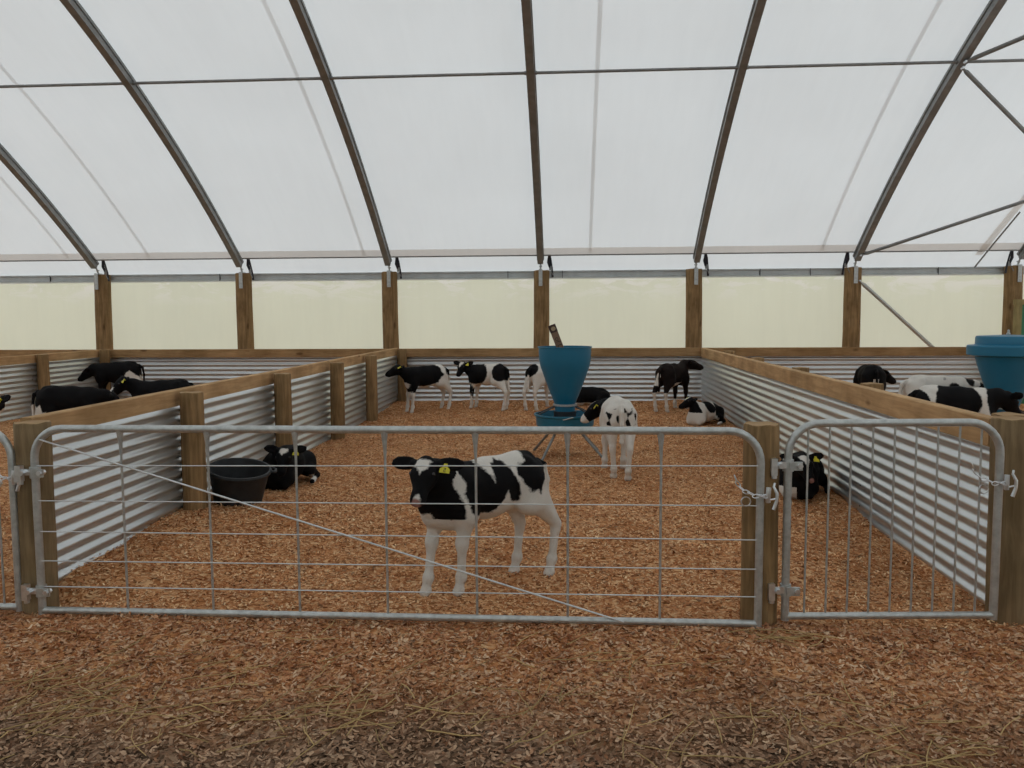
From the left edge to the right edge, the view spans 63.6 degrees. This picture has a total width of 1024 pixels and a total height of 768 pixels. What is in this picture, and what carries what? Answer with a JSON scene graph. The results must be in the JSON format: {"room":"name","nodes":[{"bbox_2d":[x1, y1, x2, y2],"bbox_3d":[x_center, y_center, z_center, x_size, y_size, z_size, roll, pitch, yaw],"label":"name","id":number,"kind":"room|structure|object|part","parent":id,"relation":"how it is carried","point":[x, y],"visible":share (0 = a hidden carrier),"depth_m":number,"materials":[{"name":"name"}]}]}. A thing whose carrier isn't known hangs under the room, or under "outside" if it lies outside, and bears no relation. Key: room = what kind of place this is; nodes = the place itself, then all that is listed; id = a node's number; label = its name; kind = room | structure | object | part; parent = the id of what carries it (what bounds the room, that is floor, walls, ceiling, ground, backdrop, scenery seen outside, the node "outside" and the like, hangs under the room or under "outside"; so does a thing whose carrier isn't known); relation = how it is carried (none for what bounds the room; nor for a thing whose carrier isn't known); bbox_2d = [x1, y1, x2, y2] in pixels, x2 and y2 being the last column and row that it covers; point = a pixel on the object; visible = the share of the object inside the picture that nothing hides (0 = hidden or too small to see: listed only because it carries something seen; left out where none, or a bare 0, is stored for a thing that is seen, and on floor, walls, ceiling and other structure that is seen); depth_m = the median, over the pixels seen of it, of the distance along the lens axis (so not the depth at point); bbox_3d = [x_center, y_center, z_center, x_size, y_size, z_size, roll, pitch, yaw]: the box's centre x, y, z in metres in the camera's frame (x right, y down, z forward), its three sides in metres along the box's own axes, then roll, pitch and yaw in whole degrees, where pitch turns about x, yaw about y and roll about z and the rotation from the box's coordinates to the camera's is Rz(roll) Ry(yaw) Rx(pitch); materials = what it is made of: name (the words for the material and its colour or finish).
{"room":"farm building","nodes":[
{"label":"farm building","id":0,"kind":"room"},
{"bbox_2d":[0,0,1023,283],"bbox_3d":[-5.589,-1.878,3.825,26.327,6.077,20.463,0,5,4],"label":"ceiling","id":1,"kind":"structure","parent":0,"point":[447,162],"depth_m":11.02,"materials":[{"name":"white fabric"}]},
{"bbox_2d":[0,176,66,253],"bbox_3d":[-8.090,-3.120,4.246,0.052,3.617,19.036,0,5,4],"label":"trim","id":2,"kind":"structure","parent":1,"relation":"attached to","point":[1,178],"depth_m":12.92,"materials":[{"name":"fabric"}]},
{"bbox_2d":[0,143,99,289],"bbox_3d":[-7.701,-2.837,3.957,0.115,4.131,20.068,0,5,4],"label":"hoop","id":3,"kind":"object","parent":1,"relation":"attached to","point":[6,158],"visible":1,"depth_m":12.64,"materials":[{"name":"metal"}]},
{"bbox_2d":[0,64,147,252],"bbox_3d":[-6.693,-3.120,4.150,0.052,3.617,19.036,0,5,4],"label":"trim","id":4,"kind":"structure","parent":1,"relation":"attached to","point":[3,69],"depth_m":11.68,"materials":[{"name":"fabric"}]},
{"bbox_2d":[59,0,245,287],"bbox_3d":[-5.207,-2.838,3.787,0.115,4.131,20.068,0,5,4],"label":"hoop","id":5,"kind":"object","parent":1,"relation":"attached to","point":[73,7],"visible":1,"depth_m":10.83,"materials":[{"name":"metal"}]},
{"bbox_2d":[261,0,363,249],"bbox_3d":[-3.076,-3.121,3.903,0.052,3.617,19.036,0,5,4],"label":"trim","id":6,"kind":"structure","parent":1,"relation":"attached to","point":[264,2],"depth_m":10.83,"materials":[{"name":"fabric"}]},
{"bbox_2d":[289,0,391,286],"bbox_3d":[-2.713,-2.838,3.616,0.115,4.131,20.068,0,5,4],"label":"hoop","id":7,"kind":"object","parent":1,"relation":"attached to","point":[298,6],"visible":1,"depth_m":10.74,"materials":[{"name":"metal"}]},
{"bbox_2d":[0,243,1023,260],"bbox_3d":[-5.067,-2.124,13.650,26.027,0.102,0.140,0,5,4],"label":"roof purlin","id":8,"kind":"structure","parent":1,"relation":"attached to","point":[954,246],"depth_m":13.29,"materials":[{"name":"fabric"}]},
{"bbox_2d":[0,250,1018,261],"bbox_3d":[-5.062,-2.079,13.724,26.027,0.024,0.024,0,5,4],"label":"pipe","id":9,"kind":"object","parent":8,"relation":"attached to","point":[940,250],"visible":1,"depth_m":13.38,"materials":[{"name":"metal"}]},
{"bbox_2d":[246,259,253,279],"bbox_3d":[-4.359,-1.937,13.758,0.120,0.406,0.067,-3,5,-28],"label":"strap","id":10,"kind":"object","parent":9,"relation":"attached to","point":[248,263],"visible":1,"depth_m":13.75,"materials":[{"name":"black fabric"}]},
{"bbox_2d":[395,258,401,278],"bbox_3d":[-1.865,-1.937,13.588,0.120,0.406,0.067,-3,5,-28],"label":"strap","id":11,"kind":"object","parent":9,"relation":"attached to","point":[397,263],"visible":1,"depth_m":13.58,"materials":[{"name":"black fabric"}]},
{"bbox_2d":[547,256,553,276],"bbox_3d":[0.630,-1.938,13.417,0.120,0.406,0.067,-3,5,-28],"label":"strap","id":12,"kind":"object","parent":9,"relation":"attached to","point":[549,260],"visible":1,"depth_m":13.40,"materials":[{"name":"black fabric"}]},
{"bbox_2d":[703,254,709,275],"bbox_3d":[3.124,-1.938,13.247,0.120,0.406,0.067,-3,5,-28],"label":"strap","id":13,"kind":"object","parent":9,"relation":"attached to","point":[705,260],"visible":1,"depth_m":13.24,"materials":[{"name":"black fabric"}]},
{"bbox_2d":[521,0,543,285],"bbox_3d":[-0.218,-2.838,3.446,0.115,4.131,20.068,0,5,4],"label":"hoop","id":14,"kind":"object","parent":1,"relation":"attached to","point":[527,13],"visible":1,"depth_m":10.68,"materials":[{"name":"metal"}]},
{"bbox_2d":[589,0,602,247],"bbox_3d":[0.597,-3.121,3.652,0.052,3.617,19.036,0,5,4],"label":"trim","id":15,"kind":"structure","parent":1,"relation":"attached to","point":[600,2],"depth_m":10.66,"materials":[{"name":"fabric"}]},
{"bbox_2d":[693,0,766,284],"bbox_3d":[2.276,-2.839,3.275,0.115,4.131,20.068,0,5,4],"label":"hoop","id":16,"kind":"object","parent":1,"relation":"attached to","point":[758,6],"visible":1,"depth_m":10.55,"materials":[{"name":"metal"}]},
{"bbox_2d":[822,0,942,244],"bbox_3d":[4.217,-3.122,3.404,0.052,3.617,19.036,0,5,4],"label":"trim","id":17,"kind":"structure","parent":1,"relation":"attached to","point":[939,2],"depth_m":10.53,"materials":[{"name":"fabric"}]},
{"bbox_2d":[851,0,1006,282],"bbox_3d":[4.770,-2.839,3.105,0.115,4.131,20.068,0,5,4],"label":"hoop","id":18,"kind":"object","parent":1,"relation":"attached to","point":[992,9],"visible":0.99,"depth_m":10.43,"materials":[{"name":"metal"}]},
{"bbox_2d":[859,200,1023,255],"bbox_3d":[6.641,-2.390,12.139,2.854,0.901,0.064,2,6,31],"label":"tube","id":19,"kind":"object","parent":18,"relation":"attached to","point":[1021,201],"visible":1,"depth_m":12.25,"materials":[{"name":"metal"}]},
{"bbox_2d":[960,66,1023,133],"bbox_3d":[6.527,-3.202,10.495,3.245,1.103,0.062,-4,6,-34],"label":"tube","id":20,"kind":"object","parent":18,"relation":"attached to","point":[967,73],"visible":1,"depth_m":9.97,"materials":[{"name":"metal"}]},
{"bbox_2d":[963,35,1023,63],"bbox_3d":[6.387,-4.026,8.424,3.196,0.834,0.062,4,6,41],"label":"tube","id":21,"kind":"object","parent":18,"relation":"attached to","point":[1018,39],"visible":1,"depth_m":9.27,"materials":[{"name":"metal"}]},
{"bbox_2d":[975,195,1023,254],"bbox_3d":[7.357,-2.581,11.945,0.109,1.277,1.925,-1,5,-3],"label":"trim","id":22,"kind":"structure","parent":1,"relation":"attached to","point":[1015,209],"depth_m":12.43,"materials":[{"name":"fabric"}]},
{"bbox_2d":[1013,244,1023,281],"bbox_3d":[7.264,-2.840,2.934,0.115,4.131,20.068,0,5,4],"label":"hoop","id":23,"kind":"object","parent":1,"relation":"attached to","point":[1020,253],"visible":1,"depth_m":12.91,"materials":[{"name":"metal"}]},
{"bbox_3d":[7.258,-3.006,2.853,0.115,3.787,19.934,0,5,4],"label":"arch rail","id":24,"kind":"part","parent":23,"relation":"part of","materials":[{"name":"metal"}]},
{"bbox_2d":[0,399,1023,767],"bbox_3d":[-2.259,0.883,7.268,33.500,0.220,30.000,0,5,4],"label":"floor","id":25,"kind":"structure","parent":0,"point":[4,491],"depth_m":3.98,"materials":[{"name":"brown wood"}]},
{"bbox_2d":[0,394,10,483],"bbox_3d":[-4.574,0.475,6.908,1.011,0.795,0.369,1,5,12],"label":"calf","id":26,"kind":"object","parent":25,"relation":"on","point":[5,398],"visible":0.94,"depth_m":6.77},
{"bbox_2d":[13,420,59,614],"bbox_3d":[-2.460,0.827,4.280,0.194,1.275,0.179,0,5,4],"label":"gate post","id":27,"kind":"object","parent":25,"relation":"on","point":[25,433],"visible":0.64,"depth_m":4.21,"materials":[{"name":"brown wood"}]},
{"bbox_2d":[0,431,21,611],"bbox_3d":[-3.014,0.687,4.218,1.118,0.959,0.072,0,5,4],"label":"gate","id":28,"kind":"object","parent":27,"relation":"attached to","point":[14,488],"visible":0.96,"depth_m":4.20,"materials":[{"name":"metal"}]},
{"bbox_3d":[-2.579,0.454,4.160,0.164,0.148,0.032,2,5,22],"label":"latch chain","id":29,"kind":"part","parent":28,"relation":"part of","materials":[{"name":"metal"}]},
{"bbox_2d":[0,350,110,421],"bbox_3d":[-7.118,0.306,10.321,0.248,1.169,7.505,0,5,4],"label":"fence","id":30,"kind":"object","parent":25,"relation":"on","point":[21,376],"visible":0.56,"depth_m":12.19,"materials":[{"name":"metal"}]},
{"bbox_3d":[-6.961,0.141,12.305,0.178,1.169,0.176,0,5,4],"label":"post","id":31,"kind":"part","parent":30,"relation":"part of","materials":[{"name":"brown wood"}]},
{"bbox_3d":[-7.216,-0.202,10.268,0.060,0.140,7.470,0,5,4],"label":"rail","id":32,"kind":"part","parent":30,"relation":"part of","materials":[{"name":"brown wood"}]},
{"bbox_3d":[-6.842,0.008,13.900,0.185,1.169,0.184,0,5,4],"label":"post","id":33,"kind":"part","parent":30,"relation":"part of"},
{"bbox_2d":[31,385,119,415],"bbox_3d":[-4.777,0.366,9.090,0.947,0.718,0.374,-1,5,-10],"label":"calf","id":34,"kind":"object","parent":25,"relation":"on","point":[51,398],"visible":0.51,"depth_m":8.96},
{"bbox_2d":[94,274,112,349],"bbox_3d":[-6.993,-0.601,14.191,0.292,2.538,0.258,0,5,4],"label":"pole","id":35,"kind":"object","parent":25,"relation":"on","point":[103,300],"visible":0.49,"depth_m":14.04,"materials":[{"name":"brown wood"}]},
{"bbox_2d":[102,261,109,280],"bbox_3d":[-6.853,-1.937,13.929,0.120,0.406,0.067,-3,5,-28],"label":"strap","id":36,"kind":"object","parent":35,"relation":"attached to","point":[104,266],"visible":1,"depth_m":13.92,"materials":[{"name":"black fabric"}]},
{"bbox_2d":[78,361,144,388],"bbox_3d":[-6.312,0.006,13.034,1.024,0.734,0.384,-1,5,-6],"label":"calf","id":37,"kind":"object","parent":25,"relation":"on","point":[104,373],"visible":0.63,"depth_m":12.92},
{"bbox_2d":[110,375,193,396],"bbox_3d":[-4.158,0.288,9.654,0.980,0.774,0.361,-1,5,-6],"label":"calf","id":38,"kind":"object","parent":25,"relation":"on","point":[135,387],"visible":0.39,"depth_m":9.55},
{"bbox_2d":[20,348,406,581],"bbox_3d":[-2.127,0.377,9.040,0.266,1.181,9.385,0,5,4],"label":"fence","id":39,"kind":"object","parent":25,"relation":"on","point":[350,390],"visible":0.7,"depth_m":5.89,"materials":[{"name":"metal"}]},
{"bbox_3d":[-2.301,0.637,5.983,0.172,1.169,0.168,0,5,4],"label":"post","id":40,"kind":"part","parent":39,"relation":"part of","materials":[{"name":"brown wood"}]},
{"bbox_3d":[-2.232,-0.142,8.987,0.064,0.135,9.350,0,5,4],"label":"rail","id":41,"kind":"part","parent":39,"relation":"part of","materials":[{"name":"brown wood"}]},
{"bbox_3d":[-2.174,0.480,7.880,0.166,1.169,0.176,0,5,4],"label":"post","id":42,"kind":"part","parent":39,"relation":"part of","materials":[{"name":"brown wood"}]},
{"bbox_3d":[-2.042,0.330,9.675,0.183,1.169,0.180,0,5,4],"label":"post","id":43,"kind":"part","parent":39,"relation":"part of","materials":[{"name":"brown wood"}]},
{"bbox_3d":[-1.933,0.188,11.382,0.167,1.169,0.194,0,5,4],"label":"post","id":44,"kind":"part","parent":39,"relation":"part of","materials":[{"name":"brown wood"}]},
{"bbox_3d":[-1.788,0.011,13.521,0.174,1.169,0.165,0,5,4],"label":"post","id":45,"kind":"part","parent":39,"relation":"part of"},
{"bbox_2d":[235,273,253,348],"bbox_3d":[-4.507,-0.601,14.016,0.276,2.538,0.253,0,5,4],"label":"pole","id":46,"kind":"object","parent":25,"relation":"on","point":[244,305],"visible":0.58,"depth_m":13.86,"materials":[{"name":"brown wood"}]},
{"bbox_2d":[0,266,1023,282],"bbox_3d":[-4.896,-1.811,14.032,26.317,0.120,0.064,0,5,4],"label":"rail","id":47,"kind":"object","parent":46,"relation":"attached to","point":[992,269],"depth_m":13.69,"materials":[{"name":"metal"}]},
{"bbox_2d":[974,212,1020,267],"bbox_3d":[7.383,-2.180,12.591,0.028,0.761,1.006,-1,5,-5],"label":"pole","id":48,"kind":"object","parent":47,"relation":"attached to","point":[1015,217],"visible":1,"depth_m":12.56,"materials":[{"name":"metal"}]},
{"bbox_2d":[381,272,398,348],"bbox_3d":[-2.020,-0.602,13.850,0.283,2.538,0.256,0,5,4],"label":"pole","id":49,"kind":"object","parent":25,"relation":"on","point":[389,294],"visible":0.53,"depth_m":13.69,"materials":[{"name":"brown wood"}]},
{"bbox_2d":[453,361,510,410],"bbox_3d":[-0.450,0.021,12.434,0.963,0.729,0.365,2,5,22],"label":"calf","id":50,"kind":"object","parent":25,"relation":"on","point":[497,374],"visible":1,"depth_m":12.31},
{"bbox_2d":[0,347,982,400],"bbox_3d":[-3.591,-0.123,13.823,22.950,0.926,0.070,0,5,4],"label":"partition wall","id":51,"kind":"structure","parent":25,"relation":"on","point":[626,373],"depth_m":13.50,"materials":[{"name":"metal"}]},
{"bbox_3d":[-3.593,-0.517,13.791,22.950,0.135,0.070,0,5,4],"label":"rail","id":52,"kind":"part","parent":51,"relation":"part of","materials":[{"name":"brown wood"}]},
{"bbox_2d":[0,399,1023,767],"bbox_3d":[-2.349,0.799,8.148,12.227,0.236,11.081,0,5,4],"label":"wood shavings","id":53,"kind":"object","parent":25,"relation":"on","point":[29,752],"visible":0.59,"depth_m":3.69},
{"bbox_2d":[206,458,276,506],"bbox_3d":[-2.051,0.770,6.229,0.463,0.369,0.471,3,6,36],"label":"tub","id":54,"kind":"object","parent":53,"relation":"on","point":[240,483],"visible":0.72,"depth_m":6.15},
{"bbox_3d":[-1.817,0.654,6.281,0.075,0.030,0.110,8,13,3],"label":"handle","id":55,"kind":"part","parent":54,"relation":"part of","materials":[{"name":"black rubber"}]},
{"bbox_2d":[263,444,319,489],"bbox_3d":[-1.921,0.676,7.012,0.478,0.398,0.802,-1,5,-3],"label":"calf","id":56,"kind":"object","parent":53,"relation":"on","point":[284,478],"visible":0.85,"depth_m":6.77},
{"bbox_2d":[385,364,452,412],"bbox_3d":[-1.389,0.063,12.302,1.036,0.728,0.373,-3,5,-28],"label":"calf","id":57,"kind":"object","parent":53,"relation":"on","point":[435,375],"visible":1,"depth_m":12.24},
{"bbox_2d":[392,450,560,596],"bbox_3d":[-0.172,0.744,4.574,1.008,0.789,0.342,-4,6,-36],"label":"calf","id":58,"kind":"object","parent":53,"relation":"on","point":[500,485],"visible":0.94,"depth_m":4.45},
{"bbox_2d":[522,364,548,410],"bbox_3d":[0.529,0.017,12.565,0.377,0.729,0.970,3,6,33],"label":"calf","id":59,"kind":"object","parent":53,"relation":"on","point":[534,376],"visible":0.53,"depth_m":12.23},
{"bbox_2d":[576,387,609,405],"bbox_3d":[1.175,0.177,12.747,0.701,0.330,0.410,-1,5,-4],"label":"calf","id":60,"kind":"object","parent":53,"relation":"on","point":[589,395],"visible":0.56,"depth_m":12.65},
{"bbox_2d":[580,396,637,480],"bbox_3d":[0.923,0.451,7.551,0.390,0.719,1.064,-1,5,-11],"label":"calf","id":61,"kind":"object","parent":53,"relation":"on","point":[614,411],"visible":0.87,"depth_m":7.15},
{"bbox_2d":[652,359,703,412],"bbox_3d":[2.417,0.020,12.169,0.970,0.744,0.335,-5,6,-43],"label":"calf","id":62,"kind":"object","parent":53,"relation":"on","point":[667,375],"visible":0.98,"depth_m":11.94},
{"bbox_2d":[678,396,725,425],"bbox_3d":[2.512,0.348,10.864,0.710,0.385,0.418,-5,7,-44],"label":"calf","id":63,"kind":"object","parent":53,"relation":"on","point":[699,413],"visible":0.98,"depth_m":10.72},
{"bbox_2d":[779,451,827,499],"bbox_3d":[2.272,0.695,6.558,0.462,0.383,0.819,2,5,28],"label":"calf","id":64,"kind":"object","parent":53,"relation":"on","point":[817,477],"visible":0.64,"depth_m":6.32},
{"bbox_2d":[0,619,1023,767],"bbox_3d":[0.426,1.228,3.213,5.378,0.073,1.531,0,5,7],"label":"straw","id":65,"kind":"object","parent":25,"relation":"on","point":[932,762],"visible":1,"depth_m":3.14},
{"bbox_2d":[533,270,548,347],"bbox_3d":[0.484,-0.602,13.677,0.277,2.538,0.253,0,5,4],"label":"pole","id":66,"kind":"object","parent":25,"relation":"on","point":[541,293],"visible":0.6,"depth_m":13.52,"materials":[{"name":"brown wood"}]},
{"bbox_2d":[533,345,601,459],"bbox_3d":[0.572,0.193,8.390,0.772,1.146,0.824,0,5,4],"label":"hopper","id":67,"kind":"object","parent":25,"relation":"on","point":[564,369],"visible":0.87,"depth_m":8.23,"materials":[{"name":"blue plastic"}]},
{"bbox_3d":[0.341,0.569,8.708,0.027,0.345,0.378,-4,6,-39],"label":"leg","id":68,"kind":"part","parent":67,"relation":"part of","materials":[{"name":"metal"}]},
{"bbox_3d":[0.369,0.612,8.193,0.027,0.346,0.378,3,6,33],"label":"leg","id":69,"kind":"part","parent":67,"relation":"part of","materials":[{"name":"metal"}]},
{"bbox_2d":[548,324,563,346],"bbox_3d":[0.479,-0.392,8.383,0.231,0.443,0.059,0,5,4],"label":"wooden board","id":70,"kind":"object","parent":67,"relation":"in","point":[553,330],"visible":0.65,"depth_m":8.36,"materials":[{"name":"brown wood"}]},
{"bbox_2d":[534,410,593,426],"bbox_3d":[0.541,0.366,8.442,0.636,0.132,0.636,0,5,4],"label":"tray","id":71,"kind":"object","parent":67,"relation":"on","point":[550,417],"depth_m":8.25,"materials":[{"name":"blue plastic"}]},
{"bbox_3d":[0.791,0.601,8.260,0.316,0.339,0.230,0,5,4],"label":"leg","id":72,"kind":"part","parent":67,"relation":"part of","materials":[{"name":"metal"}]},
{"bbox_2d":[685,269,701,347],"bbox_3d":[2.971,-0.602,13.506,0.286,2.538,0.254,0,5,4],"label":"pole","id":73,"kind":"object","parent":25,"relation":"on","point":[693,329],"visible":0.56,"depth_m":13.35,"materials":[{"name":"brown wood"}]},
{"bbox_2d":[740,421,779,624],"bbox_3d":[1.212,0.824,4.036,0.181,1.278,0.186,0,5,4],"label":"gate post","id":74,"kind":"object","parent":25,"relation":"on","point":[767,433],"visible":0.67,"depth_m":3.96,"materials":[{"name":"brown wood"}]},
{"bbox_2d":[14,425,778,628],"bbox_3d":[-0.613,0.683,4.007,3.717,0.964,0.080,0,5,4],"label":"gate","id":75,"kind":"object","parent":74,"relation":"attached to","point":[35,472],"visible":1,"depth_m":4.01,"materials":[{"name":"metal"}]},
{"bbox_3d":[-0.907,0.708,4.029,2.893,0.884,0.011,0,5,4],"label":"diagonal rod","id":76,"kind":"part","parent":75,"relation":"part of","materials":[{"name":"metal"}]},
{"bbox_3d":[1.120,0.502,3.860,0.164,0.148,0.032,2,5,22],"label":"latch chain","id":77,"kind":"part","parent":75,"relation":"part of","materials":[{"name":"metal"}]},
{"bbox_2d":[767,418,1017,620],"bbox_3d":[1.800,0.651,3.927,1.152,0.974,0.080,0,5,0],"label":"gate","id":78,"kind":"object","parent":74,"relation":"attached to","point":[1001,481],"visible":1,"depth_m":3.93,"materials":[{"name":"metal"}]},
{"bbox_3d":[2.255,0.448,3.895,0.164,0.148,0.032,1,5,18],"label":"latch chain","id":79,"kind":"part","parent":78,"relation":"part of","materials":[{"name":"metal"}]},
{"bbox_2d":[842,267,861,346],"bbox_3d":[5.467,-0.602,13.330,0.270,2.538,0.263,0,5,4],"label":"pole","id":80,"kind":"object","parent":25,"relation":"on","point":[850,335],"visible":0.56,"depth_m":13.18,"materials":[{"name":"brown wood"}]},
{"bbox_2d":[841,253,849,274],"bbox_3d":[5.294,-1.938,13.098,0.131,0.406,0.064,3,6,34],"label":"strap","id":81,"kind":"object","parent":80,"relation":"attached to","point":[847,258],"visible":1,"depth_m":13.09,"materials":[{"name":"black fabric"}]},
{"bbox_2d":[859,280,934,346],"bbox_3d":[6.432,-0.849,13.201,1.864,1.624,0.067,-1,5,-2],"label":"tube","id":82,"kind":"object","parent":80,"relation":"attached to","point":[864,285],"visible":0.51,"depth_m":13.15,"materials":[{"name":"metal"}]},
{"bbox_2d":[700,348,1023,605],"bbox_3d":[2.857,0.372,8.757,0.256,1.181,9.270,0,5,4],"label":"fence","id":83,"kind":"object","parent":25,"relation":"on","point":[753,389],"visible":0.66,"depth_m":5.59,"materials":[{"name":"metal"}]},
{"bbox_3d":[3.107,0.113,11.868,0.181,1.181,0.177,0,5,4],"label":"post","id":84,"kind":"part","parent":83,"relation":"part of","materials":[{"name":"brown wood"}]},
{"bbox_3d":[2.966,0.270,9.982,0.192,1.181,0.183,0,5,4],"label":"post","id":85,"kind":"part","parent":83,"relation":"part of","materials":[{"name":"brown wood"}]},
{"bbox_3d":[2.838,0.424,8.134,0.191,1.181,0.190,0,5,4],"label":"post","id":86,"kind":"part","parent":83,"relation":"part of","materials":[{"name":"brown wood"}]},
{"bbox_3d":[2.765,-0.131,8.741,0.075,0.145,9.160,0,5,4],"label":"rail","id":87,"kind":"part","parent":83,"relation":"part of","materials":[{"name":"brown wood"}]},
{"bbox_3d":[2.712,0.582,6.234,0.185,1.181,0.181,0,5,4],"label":"post","id":88,"kind":"part","parent":83,"relation":"part of","materials":[{"name":"brown wood"}]},
{"bbox_3d":[2.583,0.740,4.326,0.178,1.181,0.187,0,5,4],"label":"post","id":89,"kind":"part","parent":83,"relation":"part of","materials":[{"name":"brown wood"}]},
{"bbox_2d":[853,364,895,389],"bbox_3d":[4.920,0.095,11.343,0.501,0.756,0.962,3,6,35],"label":"calf","id":90,"kind":"object","parent":25,"relation":"on","point":[865,373],"visible":0.55,"depth_m":11.02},
{"bbox_2d":[898,375,984,395],"bbox_3d":[4.782,0.289,9.077,1.076,0.787,0.421,-1,5,-3],"label":"calf","id":91,"kind":"object","parent":25,"relation":"on","point":[914,382],"visible":0.27,"depth_m":9.00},
{"bbox_2d":[908,385,1022,415],"bbox_3d":[4.237,0.392,7.764,1.041,0.771,0.388,0,5,8],"label":"calf","id":92,"kind":"object","parent":25,"relation":"on","point":[986,401],"visible":0.53,"depth_m":7.64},
{"bbox_2d":[966,329,1023,413],"bbox_3d":[5.081,0.093,8.426,0.790,1.295,0.822,0,5,4],"label":"hopper","id":93,"kind":"object","parent":25,"relation":"on","point":[999,359],"visible":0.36,"depth_m":8.25,"materials":[{"name":"blue plastic"}]},
{"bbox_3d":[5.056,-0.390,8.422,0.742,0.228,0.742,0,5,4],"label":"lid","id":94,"kind":"part","parent":93,"relation":"part of","materials":[{"name":"blue plastic"}]},
{"bbox_2d":[985,416,1023,624],"bbox_3d":[2.467,0.806,4.097,0.200,1.288,0.200,0,5,4],"label":"gate post","id":95,"kind":"object","parent":25,"relation":"on","point":[1010,429],"visible":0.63,"depth_m":4.02,"materials":[{"name":"brown wood"}]},
{"bbox_2d":[1002,266,1022,334],"bbox_3d":[7.954,-0.603,13.162,0.298,2.538,0.248,0,5,4],"label":"pole","id":96,"kind":"object","parent":25,"relation":"on","point":[1012,289],"visible":0.42,"depth_m":13.01,"materials":[{"name":"brown wood"}]},
{"bbox_2d":[1004,251,1013,272],"bbox_3d":[7.788,-1.938,12.927,0.131,0.406,0.064,3,6,34],"label":"strap","id":97,"kind":"object","parent":96,"relation":"attached to","point":[1009,260],"visible":1,"depth_m":12.92,"materials":[{"name":"black fabric"}]},
{"bbox_2d":[1012,299,1023,403],"bbox_3d":[7.879,-0.432,12.551,0.530,1.700,0.100,0,5,4],"label":"wooden post","id":98,"kind":"object","parent":25,"relation":"on","point":[1018,312],"visible":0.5,"depth_m":12.48,"materials":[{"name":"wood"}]},
{"bbox_3d":[7.875,-1.240,12.484,0.530,0.080,0.100,0,5,4],"label":"head rail","id":99,"kind":"part","parent":98,"relation":"part of","materials":[{"name":"brown wood"}]},
{"bbox_3d":[7.925,-0.403,12.550,0.440,1.600,0.016,0,5,4],"label":"cloth panel","id":100,"kind":"part","parent":98,"relation":"part of","materials":[{"name":"brown wood"}]},
{"bbox_2d":[0,275,1023,349],"bbox_3d":[-4.872,-1.175,14.165,26.347,1.260,0.001,0,5,4],"label":"wall","id":101,"kind":"structure","parent":0,"point":[948,311],"depth_m":13.85,"materials":[{"name":"beige fabric"}]},
{"bbox_3d":[-10.195,-2.837,4.128,0.115,4.131,20.068,0,5,4],"label":"hoop","id":102,"kind":"object","parent":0,"visible":0},
{"bbox_2d":[0,59,1023,87],"bbox_3d":[-5.246,-3.740,10.306,26.127,0.046,0.048,0,5,4],"label":"pipe","id":103,"kind":"structure","parent":102,"relation":"attached to","point":[988,60],"depth_m":9.93,"materials":[{"name":"metal"}]}
]}

